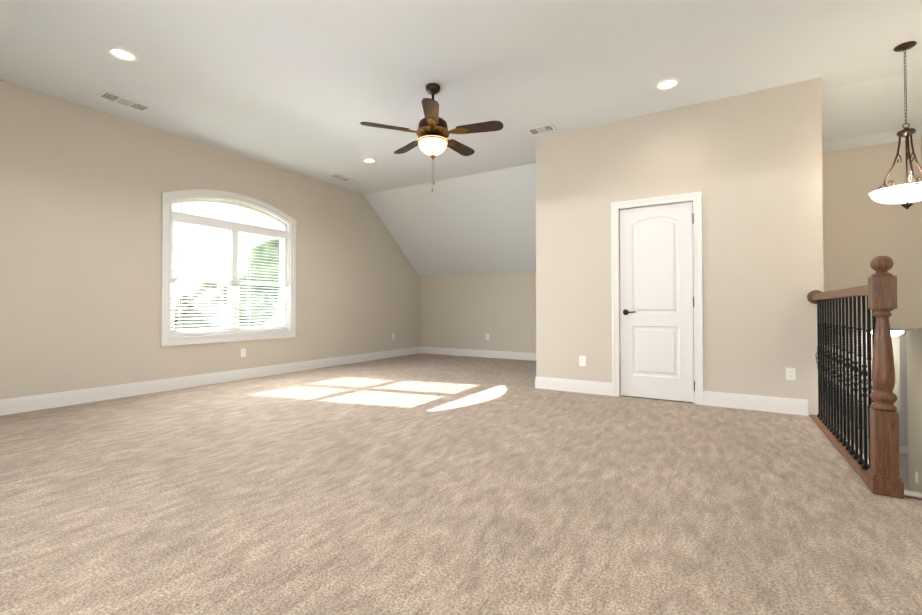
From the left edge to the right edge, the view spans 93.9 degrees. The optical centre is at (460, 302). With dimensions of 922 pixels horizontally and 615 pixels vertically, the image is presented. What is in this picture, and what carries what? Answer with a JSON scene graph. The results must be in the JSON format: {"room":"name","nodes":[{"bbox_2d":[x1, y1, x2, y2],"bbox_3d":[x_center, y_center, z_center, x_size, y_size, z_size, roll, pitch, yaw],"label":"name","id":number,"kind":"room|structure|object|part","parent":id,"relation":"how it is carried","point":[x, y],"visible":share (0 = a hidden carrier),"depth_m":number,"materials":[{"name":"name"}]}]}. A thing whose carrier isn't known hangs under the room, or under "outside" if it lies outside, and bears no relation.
{"room":"upstairs loft room","nodes":[
{"label":"upstairs loft room","id":0,"kind":"room"},
{"bbox_2d":[0,79,420,399],"bbox_3d":[-3.058,-0.466,5.784,0.160,3.013,8.200,0,-1,31],"label":"wall","id":1,"kind":"structure","parent":0,"point":[82,188],"depth_m":4.68,"materials":[{"name":"beige paint"}]},
{"bbox_2d":[0,347,419,415],"bbox_3d":[-2.983,0.970,5.718,0.016,0.140,8.200,0,-1,31],"label":"baseboard","id":2,"kind":"structure","parent":1,"relation":"attached to","point":[59,399],"depth_m":5.01,"materials":[{"name":"white paint"}]},
{"bbox_2d":[160,189,296,345],"bbox_3d":[-3.041,-0.462,5.779,0.195,1.961,1.826,0,-1,31],"label":"window","id":3,"kind":"structure","parent":1,"relation":"in","point":[225,285],"depth_m":5.73,"materials":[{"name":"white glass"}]},
{"bbox_3d":[-3.065,-0.462,5.794,0.067,1.763,1.616,0,-1,31],"label":"vinyl window frame","id":4,"kind":"part","parent":3,"relation":"part of","materials":[{"name":"white plastic"}]},
{"bbox_2d":[170,214,288,335],"bbox_3d":[-3.006,-0.305,5.756,0.072,1.432,1.612,0,-1,31],"label":"window blinds","id":5,"kind":"object","parent":3,"relation":"attached to","point":[189,220],"visible":0.88,"depth_m":5.63,"materials":[{"name":"white plastic"}]},
{"bbox_2d":[241,348,245,356],"bbox_3d":[-2.935,0.681,5.809,0.007,0.114,0.070,0,-1,31],"label":"electrical outlet","id":6,"kind":"object","parent":1,"relation":"attached to","point":[243,352],"visible":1,"depth_m":5.81,"materials":[{"name":"white plastic"}]},
{"bbox_2d":[0,353,921,614],"bbox_3d":[0.121,1.163,3.838,7.590,0.300,8.520,0,-1,31],"label":"floor carpet","id":7,"kind":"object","parent":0,"point":[425,484],"visible":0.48,"depth_m":2.09,"materials":[{"name":"beige carpet"}]},
{"bbox_2d":[0,0,921,194],"bbox_3d":[0.113,-2.100,3.873,7.590,0.200,4.770,0,-1,31],"label":"ceiling","id":8,"kind":"structure","parent":0,"point":[304,87],"depth_m":3.62,"materials":[{"name":"white paint"}]},
{"bbox_2d":[106,46,138,61],"bbox_3d":[-2.733,-2.001,3.482,0.216,0.008,0.216,0,-1,31],"label":"recessed light","id":9,"kind":"object","parent":8,"relation":"in","point":[121,53],"visible":1,"depth_m":3.48,"materials":[{"name":"white paint"}]},
{"bbox_2d":[96,90,152,112],"bbox_3d":[-3.337,-1.989,4.280,0.200,0.010,0.400,0,-1,31],"label":"ceiling vent","id":10,"kind":"object","parent":8,"relation":"in","point":[122,101],"visible":0.98,"depth_m":4.27,"materials":[{"name":"white metal"}]},
{"bbox_2d":[329,174,352,181],"bbox_3d":[-1.885,-1.953,6.779,0.190,0.010,0.360,0,-1,31],"label":"ceiling vent","id":11,"kind":"object","parent":8,"relation":"in","point":[341,177],"visible":1,"depth_m":6.75,"materials":[{"name":"white metal"}]},
{"bbox_2d":[361,158,376,162],"bbox_3d":[-1.276,-1.965,5.990,0.216,0.008,0.216,0,-1,31],"label":"recessed light","id":12,"kind":"object","parent":8,"relation":"in","point":[368,160],"visible":1,"depth_m":5.98,"materials":[{"name":"white paint"}]},
{"bbox_2d":[360,83,502,191],"bbox_3d":[-0.228,-1.510,4.026,1.263,0.975,1.226,0,-1,31],"label":"ceiling fan","id":13,"kind":"object","parent":8,"relation":"hanging from","point":[433,133],"visible":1,"depth_m":3.89,"materials":[{"name":"brown wood"}]},
{"bbox_3d":[-0.260,-1.422,3.989,0.278,0.131,0.278,0,-1,31],"label":"lamp shade","id":14,"kind":"part","parent":13,"relation":"part of","materials":[{"name":"white glass"}]},
{"bbox_2d":[526,123,556,135],"bbox_3d":[0.925,-1.979,4.952,0.300,0.010,0.210,0,-1,31],"label":"ceiling vent","id":15,"kind":"object","parent":8,"relation":"in","point":[541,129],"visible":0.98,"depth_m":4.95,"materials":[{"name":"white metal"}]},
{"bbox_2d":[654,78,679,89],"bbox_3d":[1.890,-1.994,3.948,0.216,0.008,0.216,0,-1,31],"label":"recessed light","id":16,"kind":"object","parent":8,"relation":"in","point":[667,84],"visible":1,"depth_m":3.94,"materials":[{"name":"white paint"}]},
{"bbox_2d":[868,41,921,209],"bbox_3d":[3.477,-1.363,3.365,0.440,1.287,0.440,0,-1,31],"label":"pendant light","id":17,"kind":"object","parent":8,"relation":"hanging from","point":[907,195],"visible":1,"depth_m":3.34,"materials":[{"name":"brown metal"}]},
{"bbox_3d":[3.477,-0.829,3.358,0.440,0.101,0.440,0,-1,31],"label":"lamp shade","id":18,"kind":"part","parent":17,"relation":"part of","materials":[{"name":"white glass"}]},
{"bbox_2d":[364,127,921,276],"bbox_3d":[1.846,-1.312,6.728,7.590,1.793,1.930,0,-1,31],"label":"ceiling slope","id":19,"kind":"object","parent":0,"point":[481,223],"visible":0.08,"depth_m":7.50,"materials":[{"name":"white paint"}]},
{"bbox_2d":[420,272,899,408],"bbox_3d":[2.283,0.325,7.428,7.590,2.080,0.160,0,-1,31],"label":"wall","id":20,"kind":"structure","parent":0,"point":[464,311],"depth_m":8.42,"materials":[{"name":"beige paint"}]},
{"bbox_2d":[420,346,535,360],"bbox_3d":[0.686,1.007,8.281,3.585,0.140,0.016,0,-1,31],"label":"baseboard","id":21,"kind":"structure","parent":20,"relation":"attached to","point":[428,350],"depth_m":8.45,"materials":[{"name":"white paint"}]},
{"bbox_2d":[536,77,824,415],"bbox_3d":[2.086,0.717,4.539,2.685,5.413,0.120,0,-1,31],"label":"wall","id":22,"kind":"structure","parent":0,"point":[748,166],"depth_m":4.20,"materials":[{"name":"beige paint"}]},
{"bbox_2d":[536,376,611,395],"bbox_3d":[1.285,0.959,4.940,0.865,0.140,0.016,0,-1,31],"label":"baseboard","id":23,"kind":"structure","parent":22,"relation":"attached to","point":[570,385],"depth_m":4.92,"materials":[{"name":"white paint"}]},
{"bbox_2d":[579,356,585,365],"bbox_3d":[1.379,0.668,4.892,0.070,0.114,0.007,0,-1,31],"label":"electrical outlet","id":24,"kind":"object","parent":22,"relation":"attached to","point":[582,360],"visible":1,"depth_m":4.89,"materials":[{"name":"white plastic"}]},
{"bbox_2d":[619,201,693,401],"bbox_3d":[2.050,-0.003,4.543,0.710,2.028,0.036,0,-1,31],"label":"door","id":25,"kind":"structure","parent":22,"relation":"in","point":[656,296],"depth_m":4.52,"materials":[{"name":"white paint"}]},
{"bbox_2d":[623,214,694,390],"bbox_3d":[2.044,0.002,4.494,0.689,1.780,0.057,0,-1,31],"label":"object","id":26,"kind":"structure","parent":25,"relation":"attached to","point":[626,312],"depth_m":4.59,"materials":[{"name":"brown metal"}]},
{"bbox_2d":[611,192,702,404],"bbox_3d":[2.058,-0.037,4.556,0.870,2.120,0.142,0,-1,31],"label":"door frame","id":27,"kind":"structure","parent":22,"relation":"attached to","point":[696,197],"depth_m":4.42,"materials":[{"name":"white paint"}]},
{"bbox_2d":[703,391,807,415],"bbox_3d":[2.748,0.946,4.056,0.815,0.140,0.016,0,-1,31],"label":"baseboard","id":28,"kind":"structure","parent":22,"relation":"attached to","point":[710,398],"depth_m":4.03,"materials":[{"name":"white paint"}]},
{"bbox_2d":[786,368,795,380],"bbox_3d":[2.996,0.654,3.914,0.070,0.114,0.007,0,-1,31],"label":"electrical outlet","id":29,"kind":"object","parent":22,"relation":"attached to","point":[790,373],"visible":1,"depth_m":3.91,"materials":[{"name":"white plastic"}]},
{"bbox_2d":[809,414,907,497],"bbox_3d":[2.678,1.010,3.014,0.122,0.042,1.870,0,-1,31],"label":"trim","id":30,"kind":"structure","parent":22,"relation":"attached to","point":[852,462],"depth_m":2.85,"materials":[{"name":"brown wood"}]},
{"bbox_2d":[807,256,903,498],"bbox_3d":[3.354,0.887,3.215,1.087,2.231,2.978,0,-1,31],"label":"stair railing","id":31,"kind":"object","parent":30,"relation":"on","point":[879,291],"visible":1,"depth_m":2.53,"materials":[{"name":"brown wood"}]},
{"bbox_3d":[2.691,-0.056,3.062,0.124,0.124,1.799,0,-1,31],"label":"handrail","id":32,"kind":"part","parent":31,"relation":"part of","materials":[{"name":"brown wood"}]},
{"bbox_2d":[830,331,907,458],"bbox_3d":[6.778,1.679,5.662,4.170,2.720,0.120,0,-1,31],"label":"wall","id":33,"kind":"structure","parent":0,"point":[902,411],"depth_m":5.98,"materials":[{"name":"beige paint"}]},
{"bbox_2d":[899,446,907,453],"bbox_3d":[8.773,3.016,8.915,4.200,0.140,0.015,0,-1,31],"label":"baseboard","id":34,"kind":"structure","parent":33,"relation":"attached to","point":[903,450],"depth_m":8.76,"materials":[{"name":"white paint"}]},
{"bbox_2d":[821,70,921,141],"bbox_3d":[4.048,-1.867,4.289,0.990,0.372,1.060,0,-1,31],"label":"ceiling slope","id":35,"kind":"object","parent":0,"point":[875,106],"visible":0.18,"depth_m":4.16,"materials":[{"name":"white paint"}]},
{"bbox_2d":[822,138,921,327],"bbox_3d":[4.286,-0.733,4.667,0.970,2.004,0.120,0,-1,31],"label":"wall","id":36,"kind":"structure","parent":0,"point":[862,229],"depth_m":4.57,"materials":[{"name":"beige paint"}]},
{"bbox_2d":[829,327,918,330],"bbox_3d":[7.307,0.242,6.548,4.420,0.180,6.250,0,-1,31],"label":"ceiling","id":37,"kind":"structure","parent":0,"point":[904,329],"depth_m":4.52,"materials":[{"name":"white paint"}]},
{"bbox_2d":[871,331,903,336],"bbox_3d":[5.060,0.374,5.130,0.336,0.125,0.336,0,-1,31],"label":"hall ceiling light","id":38,"kind":"object","parent":37,"relation":"attached to","point":[895,333],"visible":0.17,"depth_m":5.00,"materials":[{"name":"white glass"}]},
{"bbox_2d":[899,453,908,490],"bbox_3d":[7.222,3.250,6.364,4.420,0.400,6.580,0,-1,31],"label":"floor","id":39,"kind":"structure","parent":0,"point":[904,469],"depth_m":7.91,"materials":[{"name":"carpet"}]},
{"bbox_2d":[906,136,921,492],"bbox_3d":[3.081,0.674,1.560,0.160,5.413,7.350,0,-1,31],"label":"wall","id":40,"kind":"structure","parent":0,"point":[914,368],"depth_m":4.56,"materials":[{"name":"beige paint"}]},
{"bbox_2d":[904,490,921,499],"bbox_3d":[2.692,0.995,1.966,0.930,0.042,0.090,0,-1,31],"label":"trim","id":41,"kind":"structure","parent":40,"relation":"attached to","point":[911,494],"depth_m":2.18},
{"bbox_2d":[915,471,917,483],"bbox_3d":[4.785,1.843,4.527,0.010,0.114,0.070,0,-1,31],"label":"electrical outlet","id":42,"kind":"object","parent":40,"relation":"attached to","point":[916,477],"visible":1,"depth_m":4.52,"materials":[{"name":"white plastic"}]},
{"label":"outside","id":43,"kind":"structure","parent":0,"visible":0},
{"bbox_3d":[-35.716,5.014,38.710,89.800,0.200,150.000,0,-1,31],"label":"ground","id":44,"kind":"structure","parent":43,"visible":0},
{"bbox_2d":[175,277,276,314],"bbox_3d":[-21.941,1.280,40.395,10.071,7.494,8.823,0,-1,31],"label":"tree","id":45,"kind":"object","parent":44,"relation":"on","point":[200,294],"depth_m":39.02,"materials":[{"name":"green plant"}]},
{"bbox_2d":[174,302,280,328],"bbox_3d":[-12.763,2.416,30.131,9.800,4.750,11.800,0,-1,31],"label":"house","id":46,"kind":"structure","parent":44,"relation":"on","point":[201,313],"depth_m":25.54,"materials":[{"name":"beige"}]},
{"bbox_2d":[217,236,280,325],"bbox_3d":[-8.334,0.771,20.157,4.473,7.753,4.550,0,-1,31],"label":"tree","id":47,"kind":"object","parent":44,"relation":"on","point":[252,264],"depth_m":18.75,"materials":[{"name":"green plant"}]}
]}

